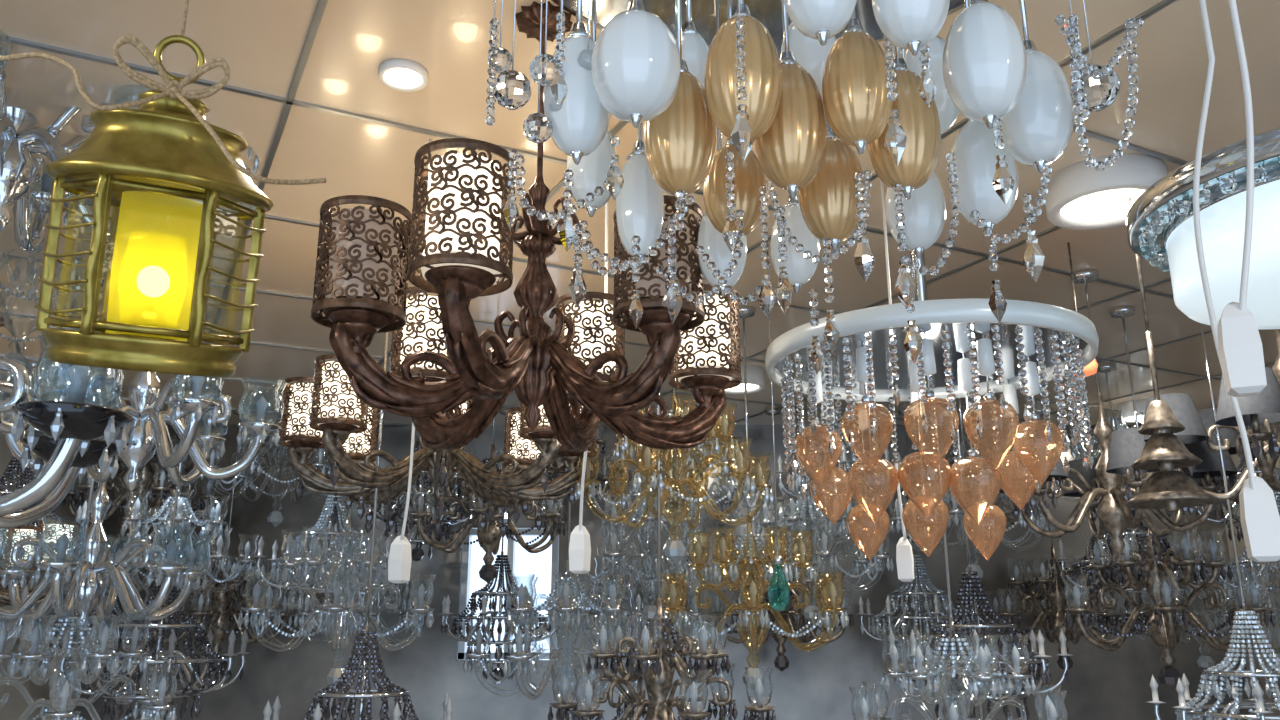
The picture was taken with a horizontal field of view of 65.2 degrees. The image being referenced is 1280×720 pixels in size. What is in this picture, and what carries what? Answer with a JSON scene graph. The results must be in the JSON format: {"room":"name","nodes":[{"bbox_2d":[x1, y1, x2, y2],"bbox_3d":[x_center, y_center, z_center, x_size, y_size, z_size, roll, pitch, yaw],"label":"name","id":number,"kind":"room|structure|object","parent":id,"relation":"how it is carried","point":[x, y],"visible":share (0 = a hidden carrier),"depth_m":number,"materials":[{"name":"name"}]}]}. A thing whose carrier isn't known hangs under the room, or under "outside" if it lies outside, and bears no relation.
{"room":"store","nodes":[
{"label":"store","id":0,"kind":"room"},
{"bbox_2d":[0,392,99,719],"bbox_3d":[-2.750,0.678,1.371,0.100,2.600,7.000,0,-15,0],"label":"chandelier","id":1,"kind":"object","parent":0,"point":[16,705],"depth_m":4.40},
{"bbox_2d":[0,0,1279,423],"bbox_3d":[0.100,-0.626,1.721,5.800,0.100,7.200,0,-15,0],"label":"ceiling","id":2,"kind":"structure","parent":0,"point":[261,42],"depth_m":2.15,"materials":[{"name":"white paint"}]},
{"bbox_2d":[0,580,11,606],"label":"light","id":3,"kind":"object","parent":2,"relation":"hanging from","point":[4,594],"depth_m":3.16,"materials":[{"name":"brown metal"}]},
{"bbox_2d":[0,311,30,640],"bbox_3d":[-2.124,0.423,3.092,0.508,1.217,0.505,10,-18,-33],"label":"crystal chandelier","id":4,"kind":"object","parent":2,"relation":"hanging from","point":[25,593],"visible":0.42,"depth_m":3.05,"materials":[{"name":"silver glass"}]},
{"bbox_2d":[0,237,44,368],"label":"chandelier","id":5,"kind":"object","parent":2,"relation":"hanging from","point":[21,357],"depth_m":2.72,"materials":[{"name":"clear glass"}]},
{"bbox_2d":[12,451,35,486],"bbox_3d":[-2.848,0.502,4.453,0.544,0.567,0.542,10,-18,-33],"label":"crystal chandelier","id":6,"kind":"object","parent":2,"relation":"hanging from","point":[31,452],"visible":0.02,"depth_m":4.32,"materials":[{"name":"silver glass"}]},
{"bbox_2d":[22,545,36,560],"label":"light","id":7,"kind":"object","parent":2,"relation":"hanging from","point":[30,549],"depth_m":3.38,"materials":[{"name":"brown metal"}]},
{"bbox_2d":[0,520,79,568],"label":"light","id":8,"kind":"object","parent":2,"relation":"hanging from","point":[57,529],"depth_m":3.22,"materials":[{"name":"brown metal"}]},
{"bbox_2d":[0,361,90,589],"bbox_3d":[-2.362,0.438,3.797,0.518,0.880,0.516,10,-18,-33],"label":"crystal chandelier","id":9,"kind":"object","parent":2,"relation":"hanging from","point":[14,466],"visible":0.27,"depth_m":3.79,"materials":[{"name":"silver metal"}]},
{"bbox_2d":[0,59,95,251],"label":"chandelier","id":10,"kind":"object","parent":2,"relation":"hanging from","point":[22,140],"depth_m":1.99,"materials":[{"name":"white"}]},
{"bbox_2d":[0,333,133,528],"bbox_3d":[-1.147,-0.157,1.568,0.744,0.886,0.739,-4,-16,15],"label":"chandelier","id":11,"kind":"object","parent":2,"relation":"hanging from","point":[78,435],"visible":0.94,"depth_m":1.50,"materials":[{"name":"silver metal"}]},
{"bbox_2d":[52,255,87,318],"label":"chandelier","id":12,"kind":"object","parent":2,"relation":"hanging from","point":[77,260],"depth_m":2.75,"materials":[{"name":"clear glass"}]},
{"bbox_2d":[23,469,147,681],"bbox_3d":[-2.520,0.831,4.588,0.542,1.230,0.544,-12,-19,37],"label":"crystal chandelier","id":13,"kind":"object","parent":2,"relation":"hanging from","point":[70,671],"visible":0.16,"depth_m":4.41,"materials":[{"name":"clear glass"}]},
{"bbox_2d":[0,225,180,719],"bbox_3d":[-1.335,0.327,2.431,0.472,1.374,0.534,-9,-17,29],"label":"chandelier","id":14,"kind":"object","parent":2,"relation":"hanging from","point":[157,706],"visible":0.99,"depth_m":2.31,"materials":[{"name":"clear glass"}]},
{"bbox_2d":[0,243,213,631],"bbox_3d":[-1.375,0.186,2.594,0.564,1.016,0.561,8,-17,-28],"label":"chandelier","id":15,"kind":"object","parent":2,"relation":"hanging from","point":[97,574],"visible":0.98,"depth_m":2.47,"materials":[{"name":"white"}]},
{"bbox_2d":[117,275,147,321],"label":"chandelier","id":16,"kind":"object","parent":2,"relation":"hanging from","point":[135,297],"depth_m":2.90,"materials":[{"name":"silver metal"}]},
{"bbox_2d":[59,444,218,551],"bbox_3d":[-2.226,0.514,4.475,0.584,0.677,0.660,13,-20,-40],"label":"glass chandelier","id":17,"kind":"object","parent":2,"relation":"hanging from","point":[158,472],"visible":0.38,"depth_m":4.41,"materials":[{"name":"grey"}]},
{"bbox_2d":[4,217,286,491],"bbox_3d":[-1.075,-0.070,2.206,0.564,0.722,0.561,1,-15,-6],"label":"chandelier","id":18,"kind":"object","parent":2,"relation":"hanging from","point":[148,432],"visible":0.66,"depth_m":2.12,"materials":[{"name":"white metal"}]},
{"bbox_2d":[122,211,171,243],"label":"chandelier","id":19,"kind":"object","parent":2,"relation":"hanging from","point":[150,223],"depth_m":2.17,"materials":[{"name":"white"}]},
{"bbox_2d":[55,309,250,719],"bbox_3d":[-1.449,0.495,3.108,0.505,1.348,0.508,-10,-18,33],"label":"crystal chandelier","id":20,"kind":"object","parent":2,"relation":"hanging from","point":[176,657],"visible":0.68,"depth_m":2.96,"materials":[{"name":"clear glass"}]},
{"bbox_2d":[0,0,326,377],"bbox_3d":[-0.473,-0.350,1.069,0.290,0.770,0.228,5,-16,-17],"label":"brass lantern","id":21,"kind":"object","parent":2,"relation":"hanging from","point":[162,155],"visible":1,"depth_m":0.95,"materials":[{"name":"gold metal"}]},
{"bbox_2d":[81,383,259,621],"bbox_3d":[-1.764,0.498,3.821,0.556,0.985,0.628,0,-15,0],"label":"chandelier","id":22,"kind":"object","parent":2,"relation":"hanging from","point":[134,520],"visible":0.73,"depth_m":3.76,"materials":[{"name":"silver metal"}]},
{"bbox_2d":[141,408,293,671],"bbox_3d":[-1.890,0.810,4.591,0.660,1.188,0.584,-7,-16,24],"label":"glass chandelier","id":23,"kind":"object","parent":2,"relation":"hanging from","point":[220,626],"visible":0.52,"depth_m":4.48,"materials":[{"name":"grey"}]},
{"bbox_2d":[247,147,259,173],"bbox_3d":[-0.935,-0.557,2.202,0.387,0.405,0.388,-6,-16,21],"label":"crystal chandelier","id":24,"kind":"object","parent":2,"relation":"hanging from","point":[250,150],"visible":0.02,"depth_m":2.19,"materials":[{"name":"clear glass"}]},
{"bbox_2d":[200,408,330,526],"bbox_3d":[-1.604,0.471,4.462,0.583,0.546,0.659,-2,-15,6],"label":"chandelier","id":25,"kind":"object","parent":2,"relation":"hanging from","point":[275,518],"visible":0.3,"depth_m":4.38,"materials":[{"name":"clear glass"}]},
{"bbox_2d":[288,593,317,631],"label":"chandelier","id":26,"kind":"object","parent":2,"relation":"hanging from","point":[303,619],"depth_m":4.29,"materials":[{"name":"glass"}]},
{"bbox_2d":[253,494,391,634],"bbox_3d":[-1.163,0.517,3.815,0.516,1.025,0.518,1,-15,-5],"label":"crystal chandelier","id":27,"kind":"object","parent":2,"relation":"hanging from","point":[327,509],"visible":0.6,"depth_m":3.68,"materials":[{"name":"clear glass"}]},
{"bbox_2d":[238,507,435,684],"bbox_3d":[-0.896,0.405,3.097,0.544,1.178,0.615,3,-15,-12],"label":"chandelier","id":28,"kind":"object","parent":2,"relation":"hanging from","point":[321,567],"visible":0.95,"depth_m":2.94,"materials":[{"name":"clear glass"}]},
{"bbox_2d":[263,236,452,719],"bbox_3d":[-0.644,0.368,2.431,0.442,1.452,0.437,3,-15,-11],"label":"crystal chandelier","id":29,"kind":"object","parent":2,"relation":"hanging from","point":[330,711],"visible":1,"depth_m":2.31,"materials":[{"name":"silver metal"}]},
{"bbox_2d":[378,59,427,91],"bbox_3d":[-0.440,-0.529,1.860,0.090,0.016,0.090,0,-15,0],"label":"recessed light","id":30,"kind":"object","parent":2,"relation":"in","point":[404,75],"depth_m":1.86,"materials":[{"name":"white plastic"}]},
{"bbox_2d":[388,139,431,582],"bbox_3d":[-0.473,-0.010,2.062,0.045,0.914,0.138,2,-15,-8],"label":"power cable","id":31,"kind":"object","parent":2,"relation":"hanging from","point":[399,561],"visible":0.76,"depth_m":1.99,"materials":[{"name":"white plastic"}]},
{"bbox_2d":[358,440,477,560],"bbox_3d":[-0.979,0.535,4.472,0.542,0.719,0.544,-5,-16,19],"label":"crystal chandelier","id":32,"kind":"object","parent":2,"relation":"hanging from","point":[417,553],"visible":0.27,"depth_m":4.37,"materials":[{"name":"clear glass"}]},
{"bbox_2d":[278,354,596,537],"bbox_3d":[-0.500,0.051,2.575,0.741,0.766,0.741,10,-18,-33],"label":"light","id":33,"kind":"object","parent":2,"relation":"hanging from","point":[327,413],"visible":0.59,"depth_m":2.43,"materials":[{"name":"brown metal"}]},
{"bbox_2d":[408,418,565,582],"bbox_3d":[-0.560,0.418,3.800,0.629,0.840,0.556,9,-17,-30],"label":"glass chandelier","id":34,"kind":"object","parent":2,"relation":"hanging from","point":[489,540],"visible":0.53,"depth_m":3.69,"materials":[{"name":"grey"}]},
{"bbox_2d":[440,408,560,680],"bbox_3d":[-0.630,0.831,4.588,0.542,1.230,0.544,4,-16,-14],"label":"crystal chandelier","id":35,"kind":"object","parent":2,"relation":"hanging from","point":[502,561],"visible":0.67,"depth_m":4.44,"materials":[{"name":"clear glass"}]},
{"bbox_2d":[311,1,741,451],"bbox_3d":[-0.145,-0.236,1.611,0.666,0.710,0.752,0,-15,0],"label":"light","id":36,"kind":"object","parent":2,"relation":"hanging from","point":[443,363],"visible":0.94,"depth_m":1.43,"materials":[{"name":"brown metal"}]},
{"bbox_2d":[547,457,567,480],"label":"glass chandelier","id":37,"kind":"object","parent":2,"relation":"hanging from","point":[558,468],"depth_m":4.43,"materials":[{"name":"grey"}]},
{"bbox_2d":[555,488,568,523],"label":"glass chandelier","id":38,"kind":"object","parent":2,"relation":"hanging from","point":[564,519],"depth_m":4.39,"materials":[{"name":"grey"}]},
{"bbox_2d":[463,502,668,719],"bbox_3d":[-0.221,0.476,3.113,0.544,1.308,0.615,10,-18,-32],"label":"chandelier","id":39,"kind":"object","parent":2,"relation":"hanging from","point":[569,617],"visible":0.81,"depth_m":2.97,"materials":[{"name":"clear glass"}]},
{"bbox_2d":[569,127,608,573],"bbox_3d":[-0.103,-0.034,2.001,0.045,0.898,0.160,4,-15,-13],"label":"power cable","id":40,"kind":"object","parent":2,"relation":"hanging from","point":[580,545],"visible":0.56,"depth_m":1.95,"materials":[{"name":"white plastic"}]},
{"bbox_2d":[583,424,631,503],"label":"glass chandelier","id":41,"kind":"object","parent":2,"relation":"hanging from","point":[604,482],"depth_m":4.51,"materials":[{"name":"grey"}]},
{"bbox_2d":[0,0,1274,424],"bbox_3d":[0.100,-0.575,1.707,5.588,0.006,6.988,0,-15,0],"label":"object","id":42,"kind":"structure","parent":2,"relation":"attached to","point":[289,101],"depth_m":2.53,"materials":[{"name":"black metal"}]},
{"bbox_2d":[574,408,705,662],"bbox_3d":[-0.002,0.810,4.593,0.659,1.188,0.583,-9,-17,30],"label":"chandelier","id":43,"kind":"object","parent":2,"relation":"hanging from","point":[637,615],"visible":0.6,"depth_m":4.46,"materials":[{"name":"clear glass"}]},
{"bbox_2d":[566,404,733,622],"bbox_3d":[0.036,0.498,3.819,0.628,0.985,0.556,0,-15,-1],"label":"chandelier","id":44,"kind":"object","parent":2,"relation":"hanging from","point":[649,611],"visible":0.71,"depth_m":3.70,"materials":[{"name":"clear glass"}]},
{"bbox_2d":[548,393,776,719],"bbox_3d":[0.047,0.326,2.427,0.535,1.374,0.473,-3,-15,13],"label":"glass chandelier","id":45,"kind":"object","parent":2,"relation":"hanging from","point":[662,643],"visible":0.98,"depth_m":2.29,"materials":[{"name":"grey"}]},
{"bbox_2d":[574,379,773,562],"bbox_3d":[0.090,0.113,2.662,0.472,0.841,0.535,-5,-16,18],"label":"glass chandelier","id":46,"kind":"object","parent":2,"relation":"hanging from","point":[675,550],"visible":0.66,"depth_m":2.58,"materials":[{"name":"grey"}]},
{"bbox_2d":[626,400,774,550],"bbox_3d":[0.265,0.515,4.478,0.583,0.677,0.659,9,-17,-29],"label":"chandelier","id":47,"kind":"object","parent":2,"relation":"hanging from","point":[728,498],"visible":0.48,"depth_m":4.42,"materials":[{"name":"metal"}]},
{"bbox_2d":[724,364,764,393],"bbox_3d":[0.400,0.079,4.016,0.200,0.074,0.200,0,-15,0],"label":"recessed light","id":48,"kind":"object","parent":2,"relation":"in","point":[755,374],"depth_m":3.96,"materials":[{"name":"white plastic"}]},
{"bbox_2d":[661,305,848,689],"bbox_3d":[0.334,0.404,3.096,0.616,1.178,0.545,-10,-18,34],"label":"glass chandelier","id":49,"kind":"object","parent":2,"relation":"hanging from","point":[727,558],"visible":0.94,"depth_m":2.98,"materials":[{"name":"grey"}]},
{"bbox_2d":[766,240,789,610],"bbox_3d":[0.334,0.136,2.512,0.052,0.962,0.052,0,-15,0],"label":"glass pendant light","id":50,"kind":"object","parent":2,"relation":"hanging from","point":[777,559],"visible":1,"depth_m":2.44,"materials":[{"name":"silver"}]},
{"bbox_2d":[707,408,854,670],"bbox_3d":[0.633,0.810,4.593,0.584,1.188,0.660,-14,-20,42],"label":"glass chandelier","id":51,"kind":"object","parent":2,"relation":"hanging from","point":[781,662],"visible":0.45,"depth_m":4.45,"materials":[{"name":"grey"}]},
{"bbox_2d":[733,394,893,621],"bbox_3d":[0.638,0.498,3.818,0.628,0.985,0.556,9,-17,-31],"label":"chandelier","id":52,"kind":"object","parent":2,"relation":"hanging from","point":[829,526],"visible":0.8,"depth_m":3.72,"materials":[{"name":"clear glass"}]},
{"bbox_2d":[485,0,1143,373],"bbox_3d":[0.200,-0.320,1.297,0.840,0.710,0.840,0,-15,0],"label":"glass chandelier","id":53,"kind":"object","parent":2,"relation":"hanging from","point":[808,82],"visible":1,"depth_m":1.14,"materials":[{"name":"white glass"}]},
{"bbox_2d":[776,410,905,536],"bbox_3d":[0.890,0.502,4.453,0.542,0.567,0.544,4,-16,-16],"label":"crystal chandelier","id":54,"kind":"object","parent":2,"relation":"hanging from","point":[839,483],"visible":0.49,"depth_m":4.39,"materials":[{"name":"clear glass"}]},
{"bbox_2d":[880,180,913,581],"bbox_3d":[0.549,0.021,2.194,0.035,0.904,0.168,-5,-16,17],"label":"power cable","id":55,"kind":"object","parent":2,"relation":"hanging from","point":[904,554],"visible":0.57,"depth_m":2.15,"materials":[{"name":"white plastic"}]},
{"bbox_2d":[858,408,980,671],"bbox_3d":[1.260,0.831,4.588,0.544,1.230,0.542,-6,-16,21],"label":"crystal chandelier","id":56,"kind":"object","parent":2,"relation":"hanging from","point":[892,604],"visible":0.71,"depth_m":4.48,"materials":[{"name":"clear glass"}]},
{"bbox_2d":[908,491,941,526],"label":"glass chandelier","id":57,"kind":"object","parent":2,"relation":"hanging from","point":[926,503],"depth_m":4.53,"materials":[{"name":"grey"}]},
{"bbox_2d":[765,251,1098,558],"bbox_3d":[0.513,-0.087,1.852,0.578,0.873,0.635,0,-15,0],"label":"crystal chandelier","id":58,"kind":"object","parent":2,"relation":"hanging from","point":[966,352],"visible":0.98,"depth_m":1.70,"materials":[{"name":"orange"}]},
{"bbox_2d":[849,256,1067,719],"bbox_3d":[0.734,0.351,2.435,0.472,1.418,0.534,12,-19,-39],"label":"chandelier","id":59,"kind":"object","parent":2,"relation":"hanging from","point":[984,674],"visible":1,"depth_m":2.30,"materials":[{"name":"clear glass"}]},
{"bbox_2d":[886,398,1053,579],"bbox_3d":[1.239,0.418,3.800,0.556,0.840,0.628,-8,-17,27],"label":"chandelier","id":60,"kind":"object","parent":2,"relation":"hanging from","point":[933,488],"visible":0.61,"depth_m":3.74,"materials":[{"name":"clear glass"}]},
{"bbox_2d":[885,399,1071,719],"bbox_3d":[1.011,0.495,3.108,0.508,1.348,0.505,-12,-19,38],"label":"crystal chandelier","id":61,"kind":"object","parent":2,"relation":"hanging from","point":[1042,675],"visible":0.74,"depth_m":2.95,"materials":[{"name":"clear glass"}]},
{"bbox_2d":[945,430,1022,527],"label":"glass chandelier","id":62,"kind":"object","parent":2,"relation":"hanging from","point":[969,493],"depth_m":4.42,"materials":[{"name":"grey"}]},
{"bbox_2d":[976,529,991,551],"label":"glass chandelier","id":63,"kind":"object","parent":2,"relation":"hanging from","point":[988,544],"depth_m":4.38,"materials":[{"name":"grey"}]},
{"bbox_2d":[979,433,1012,474],"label":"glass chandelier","id":64,"kind":"object","parent":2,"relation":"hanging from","point":[982,446],"depth_m":4.42,"materials":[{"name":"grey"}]},
{"bbox_2d":[987,538,1079,669],"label":"glass chandelier","id":65,"kind":"object","parent":2,"relation":"hanging from","point":[1053,583],"depth_m":4.49,"materials":[{"name":"grey"}]},
{"bbox_2d":[1067,243,1097,376],"bbox_3d":[1.152,-0.135,2.640,0.072,0.372,0.072,0,-15,0],"label":"pendant lamp","id":66,"kind":"object","parent":2,"relation":"hanging from","point":[1090,369],"visible":0.26,"depth_m":2.60,"materials":[{"name":"orange"}]},
{"bbox_2d":[1067,416,1100,459],"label":"chandelier","id":67,"kind":"object","parent":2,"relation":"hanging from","point":[1081,447],"depth_m":4.48,"materials":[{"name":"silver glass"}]},
{"bbox_2d":[1077,567,1130,643],"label":"glass chandelier","id":68,"kind":"object","parent":2,"relation":"hanging from","point":[1114,623],"depth_m":4.43,"materials":[{"name":"grey"}]},
{"bbox_2d":[1044,153,1167,229],"bbox_3d":[1.070,-0.381,2.297,0.260,0.074,0.260,0,-15,0],"label":"recessed light","id":69,"kind":"object","parent":2,"relation":"in","point":[1079,196],"depth_m":2.23,"materials":[{"name":"white plastic"}]},
{"bbox_2d":[1104,408,1127,429],"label":"chandelier","id":70,"kind":"object","parent":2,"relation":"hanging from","point":[1120,422],"depth_m":4.46,"materials":[{"name":"glass"}]},
{"bbox_2d":[1000,269,1237,554],"bbox_3d":[1.298,0.139,2.816,0.620,0.810,0.561,-12,-19,37],"label":"light","id":71,"kind":"object","parent":2,"relation":"hanging from","point":[1120,448],"visible":0.75,"depth_m":2.70,"materials":[{"name":"brown metal"}]},
{"bbox_2d":[1055,363,1207,634],"bbox_3d":[1.837,0.517,3.815,0.516,1.025,0.518,-6,-16,23],"label":"crystal chandelier","id":72,"kind":"object","parent":2,"relation":"hanging from","point":[1105,368],"visible":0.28,"depth_m":3.73,"materials":[{"name":"clear glass"}]},
{"bbox_2d":[1118,399,1146,422],"bbox_3d":[2.300,0.234,4.596,0.180,0.074,0.180,0,-15,0],"label":"recessed light","id":73,"kind":"object","parent":2,"relation":"in","point":[1127,414],"depth_m":4.55,"materials":[{"name":"white plastic"}]},
{"bbox_2d":[1061,306,1276,689],"bbox_3d":[1.569,0.404,3.097,0.545,1.178,0.616,-6,-16,22],"label":"glass chandelier","id":74,"kind":"object","parent":2,"relation":"hanging from","point":[1164,629],"visible":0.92,"depth_m":2.96,"materials":[{"name":"grey"}]},
{"bbox_2d":[1124,197,1220,511],"bbox_3d":[1.103,-0.058,2.169,0.180,0.766,0.180,0,-15,0],"label":"bell pendant","id":75,"kind":"object","parent":2,"relation":"hanging from","point":[1168,489],"visible":0.91,"depth_m":2.08,"materials":[{"name":"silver metal"}]},
{"bbox_2d":[1174,586,1192,603],"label":"chandelier","id":76,"kind":"object","parent":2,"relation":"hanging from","point":[1188,590],"depth_m":4.59,"materials":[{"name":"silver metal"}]},
{"bbox_2d":[1174,611,1198,643],"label":"chandelier","id":77,"kind":"object","parent":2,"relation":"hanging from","point":[1180,614],"depth_m":4.36,"materials":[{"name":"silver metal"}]},
{"bbox_2d":[1160,374,1244,460],"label":"light","id":78,"kind":"object","parent":2,"relation":"hanging from","point":[1199,425],"depth_m":2.46,"materials":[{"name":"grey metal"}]},
{"bbox_2d":[1126,127,1279,328],"bbox_3d":[0.934,-0.365,1.394,0.498,0.573,0.498,0,-15,0],"label":"ceiling lamp","id":79,"kind":"object","parent":2,"relation":"hanging from","point":[1160,223],"visible":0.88,"depth_m":1.29,"materials":[{"name":"white glass"}]},
{"bbox_2d":[1195,589,1214,601],"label":"chandelier","id":80,"kind":"object","parent":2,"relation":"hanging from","point":[1209,591],"depth_m":4.41,"materials":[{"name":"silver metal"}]},
{"bbox_2d":[1197,643,1214,669],"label":"chandelier","id":81,"kind":"object","parent":2,"relation":"hanging from","point":[1204,662],"depth_m":4.43,"materials":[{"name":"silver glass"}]},
{"bbox_2d":[1148,323,1279,719],"bbox_3d":[1.426,0.343,2.425,0.438,1.408,0.440,11,-19,-36],"label":"crystal chandelier","id":82,"kind":"object","parent":2,"relation":"hanging from","point":[1183,711],"visible":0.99,"depth_m":2.33,"materials":[{"name":"clear glass"}]},
{"bbox_2d":[1190,580,1237,642],"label":"chandelier","id":83,"kind":"object","parent":2,"relation":"hanging from","point":[1230,589],"depth_m":4.53,"materials":[{"name":"silver metal"}]},
{"bbox_2d":[1203,467,1248,504],"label":"light","id":84,"kind":"object","parent":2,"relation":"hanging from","point":[1233,493],"depth_m":2.43,"materials":[{"name":"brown metal"}]},
{"bbox_2d":[1193,0,1279,561],"bbox_3d":[0.649,-0.244,1.157,0.043,0.930,0.161,-8,-17,27],"label":"price tag","id":85,"kind":"object","parent":2,"relation":"hanging from","point":[1259,514],"visible":0.91,"depth_m":1.10,"materials":[{"name":"white plastic"}]},
{"bbox_2d":[1194,426,1279,541],"bbox_3d":[2.759,0.535,4.472,0.544,0.719,0.542,-11,-19,36],"label":"crystal chandelier","id":86,"kind":"object","parent":2,"relation":"hanging from","point":[1241,464],"visible":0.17,"depth_m":4.47,"materials":[{"name":"clear glass"}]},
{"bbox_2d":[1217,0,1266,396],"bbox_3d":[0.588,-0.353,1.035,0.042,0.782,0.113,0,-15,0],"label":"price tag","id":87,"kind":"object","parent":2,"relation":"hanging from","point":[1240,349],"visible":1,"depth_m":0.98,"materials":[{"name":"white plastic"}]},
{"bbox_2d":[1209,363,1279,627],"bbox_3d":[2.438,0.517,3.815,0.516,1.025,0.518,2,-15,-7],"label":"crystal chandelier","id":88,"kind":"object","parent":2,"relation":"hanging from","point":[1257,580],"visible":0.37,"depth_m":3.76,"materials":[{"name":"clear glass"}]},
{"bbox_2d":[1237,329,1279,491],"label":"chandelier","id":89,"kind":"object","parent":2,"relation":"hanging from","point":[1262,407],"depth_m":2.22,"materials":[{"name":"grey metal"}]},
{"bbox_2d":[1261,597,1279,634],"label":"chandelier","id":90,"kind":"object","parent":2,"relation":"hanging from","point":[1276,614],"depth_m":4.40,"materials":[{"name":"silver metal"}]},
{"bbox_2d":[1263,621,1279,669],"bbox_3d":[2.241,0.476,3.111,0.615,1.308,0.544,8,-17,-27],"label":"chandelier","id":91,"kind":"object","parent":2,"relation":"hanging from","point":[1278,630],"visible":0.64,"depth_m":3.15,"materials":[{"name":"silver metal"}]},
{"bbox_2d":[71,424,1252,719],"bbox_3d":[0.100,1.597,4.800,5.800,2.600,0.100,0,-15,0],"label":"wall","id":92,"kind":"structure","parent":0,"point":[1102,684],"depth_m":4.84,"materials":[{"name":"mirror"}]},
{"bbox_2d":[344,582,417,643],"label":"chandelier","id":93,"kind":"object","parent":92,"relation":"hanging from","point":[377,621],"depth_m":4.49,"materials":[{"name":"clear glass"}]},
{"bbox_2d":[457,528,558,659],"bbox_3d":[-0.640,1.148,4.921,0.480,0.630,0.080,0,-15,0],"label":"window","id":94,"kind":"structure","parent":92,"relation":"in","point":[466,557],"depth_m":4.91,"materials":[{"name":"silver metal"}]},
{"bbox_2d":[1222,423,1279,715],"bbox_3d":[2.950,0.678,1.371,0.100,2.600,7.000,0,-15,0],"label":"wall","id":95,"kind":"structure","parent":0,"point":[1235,458],"depth_m":4.67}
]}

